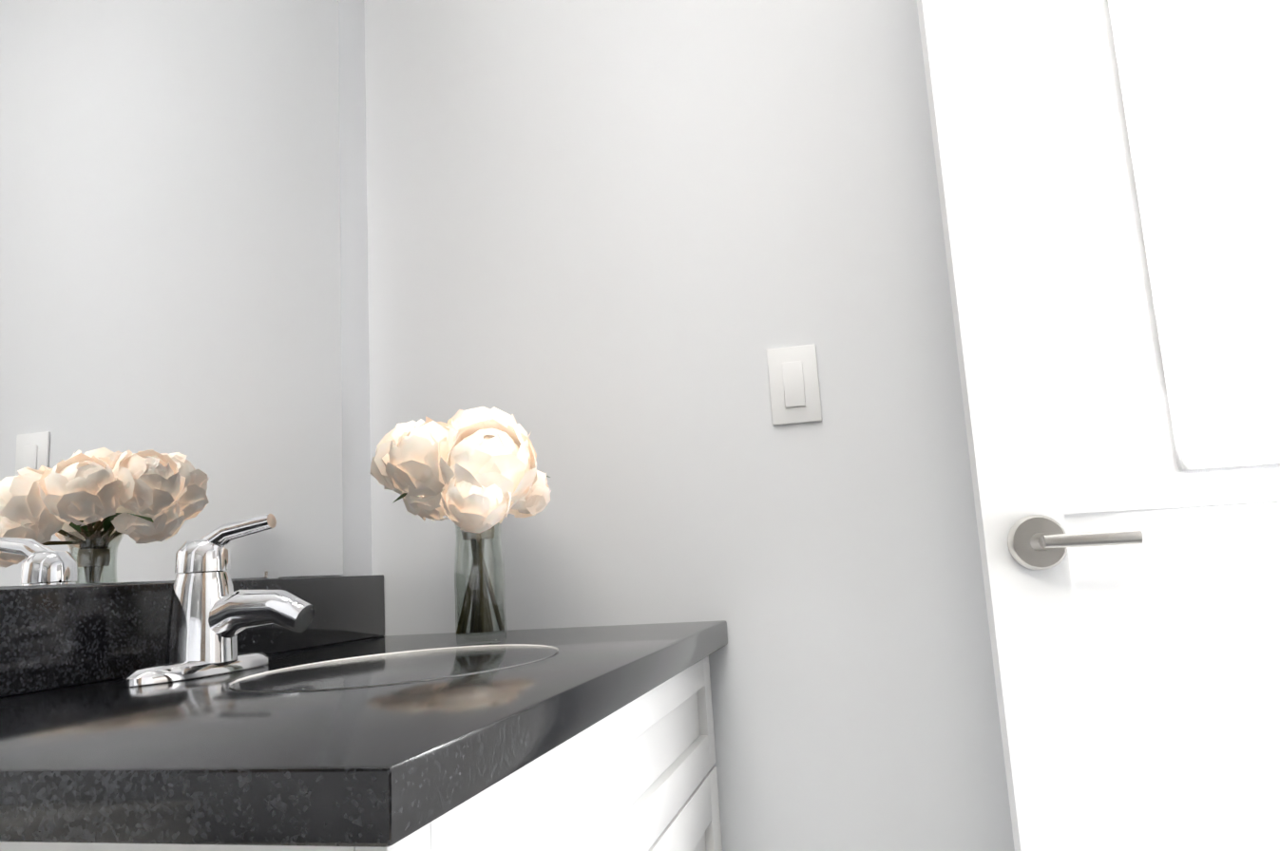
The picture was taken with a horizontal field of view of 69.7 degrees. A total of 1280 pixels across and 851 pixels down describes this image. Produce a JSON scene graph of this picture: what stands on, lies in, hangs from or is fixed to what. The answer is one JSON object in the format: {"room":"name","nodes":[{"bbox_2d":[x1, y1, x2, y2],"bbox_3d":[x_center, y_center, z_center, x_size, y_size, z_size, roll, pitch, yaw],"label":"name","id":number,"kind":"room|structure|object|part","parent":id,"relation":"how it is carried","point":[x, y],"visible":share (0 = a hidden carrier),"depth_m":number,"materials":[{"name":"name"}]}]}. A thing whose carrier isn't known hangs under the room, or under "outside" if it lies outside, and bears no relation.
{"room":"bathroom","nodes":[
{"label":"bathroom","id":0,"kind":"room"},
{"bbox_2d":[0,0,372,590],"bbox_3d":[-0.751,-0.186,0.808,0.150,2.620,2.090,-6,-9,13],"label":"wall","id":1,"kind":"structure","parent":0,"point":[355,410],"depth_m":1.58,"materials":[{"name":"white paint"}]},
{"bbox_2d":[0,0,343,587],"bbox_3d":[-0.605,-0.356,1.138,0.008,1.089,0.834,-6,-9,13],"label":"mirror","id":2,"kind":"object","parent":1,"relation":"attached to","point":[170,330],"visible":1,"depth_m":1.14,"materials":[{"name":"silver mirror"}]},
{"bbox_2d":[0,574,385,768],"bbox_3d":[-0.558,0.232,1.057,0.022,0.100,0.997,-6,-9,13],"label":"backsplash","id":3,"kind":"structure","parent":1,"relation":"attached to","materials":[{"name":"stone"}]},
{"bbox_2d":[363,0,1014,850],"bbox_3d":[0.436,-0.150,1.484,1.825,2.620,0.200,-6,-9,13],"label":"wall","id":4,"kind":"structure","parent":0,"point":[617,249],"depth_m":1.46,"materials":[{"name":"white paint"}]},
{"bbox_2d":[766,343,821,425],"bbox_3d":[0.237,-0.063,1.413,0.075,0.120,0.010,-6,-9,13],"label":"switch plate","id":5,"kind":"object","parent":4,"relation":"attached to","point":[794,391],"visible":1,"depth_m":1.41,"materials":[{"name":"white paint"}]},
{"bbox_3d":[0.081,0.996,-0.130,1.975,0.100,3.160,-6,-9,13],"label":"floor","id":6,"kind":"structure","parent":0,"visible":0},
{"bbox_2d":[0,514,727,850],"bbox_3d":[-0.256,0.603,0.921,0.599,1.041,1.009,-6,-9,13],"label":"bathroom vanity","id":7,"kind":"object","parent":6,"relation":"on","point":[203,702],"visible":1,"depth_m":0.74,"materials":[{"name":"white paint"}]},
{"bbox_2d":[0,620,727,848],"bbox_3d":[-0.278,0.272,0.974,0.594,0.036,1.009,-6,-9,13],"label":"countertop","id":8,"kind":"structure","parent":7,"relation":"on","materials":[{"name":"stone"}]},
{"bbox_2d":[120,514,315,687],"bbox_3d":[-0.430,0.181,0.991,0.168,0.166,0.210,-6,-9,13],"label":"faucet","id":9,"kind":"object","parent":8,"relation":"on","point":[206,618],"depth_m":0.97,"materials":[{"name":"silver metal"}]},
{"bbox_2d":[369,406,551,645],"bbox_3d":[-0.232,0.132,1.231,0.261,0.312,0.288,-6,-9,13],"label":"vase","id":10,"kind":"object","parent":8,"relation":"on","point":[475,476],"visible":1,"depth_m":1.16,"materials":[{"name":"clear glass"}]},
{"bbox_3d":[-0.212,0.193,1.216,0.082,0.185,0.082,-6,-9,13],"label":"glass","id":11,"kind":"part","parent":10,"relation":"part of","materials":[{"name":"clear glass"}]},
{"bbox_3d":[0.781,-0.497,-0.588,0.126,2.620,1.815,-6,-9,13],"label":"wall","id":12,"kind":"structure","parent":0,"visible":0},
{"bbox_2d":[917,0,1279,850],"bbox_3d":[0.753,-0.032,1.038,0.735,2.188,0.035,-5,-9,9],"label":"door","id":13,"kind":"structure","parent":12,"relation":"in","point":[1137,692],"depth_m":1.05,"materials":[{"name":"white paint"}]},
{"bbox_2d":[1007,515,1142,570],"bbox_3d":[0.484,0.134,1.060,0.123,0.062,0.163,-5,-9,9],"label":"door handle","id":14,"kind":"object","parent":13,"relation":"attached to","point":[1039,543],"depth_m":1.03,"materials":[{"name":"silver metal"}]},
{"bbox_3d":[0.646,-0.871,1.148,0.024,0.030,0.027,-5,-9,9],"label":"hook","id":15,"kind":"object","parent":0,"visible":0},
{"bbox_2d":[1108,0,1279,471],"bbox_3d":[0.673,-0.411,1.075,0.203,0.916,0.028,-5,-9,9],"label":"panel","id":16,"kind":"object","parent":15,"relation":"hanging from","point":[1200,84],"visible":1,"depth_m":1.05,"materials":[{"name":"white fabric"}]}
]}

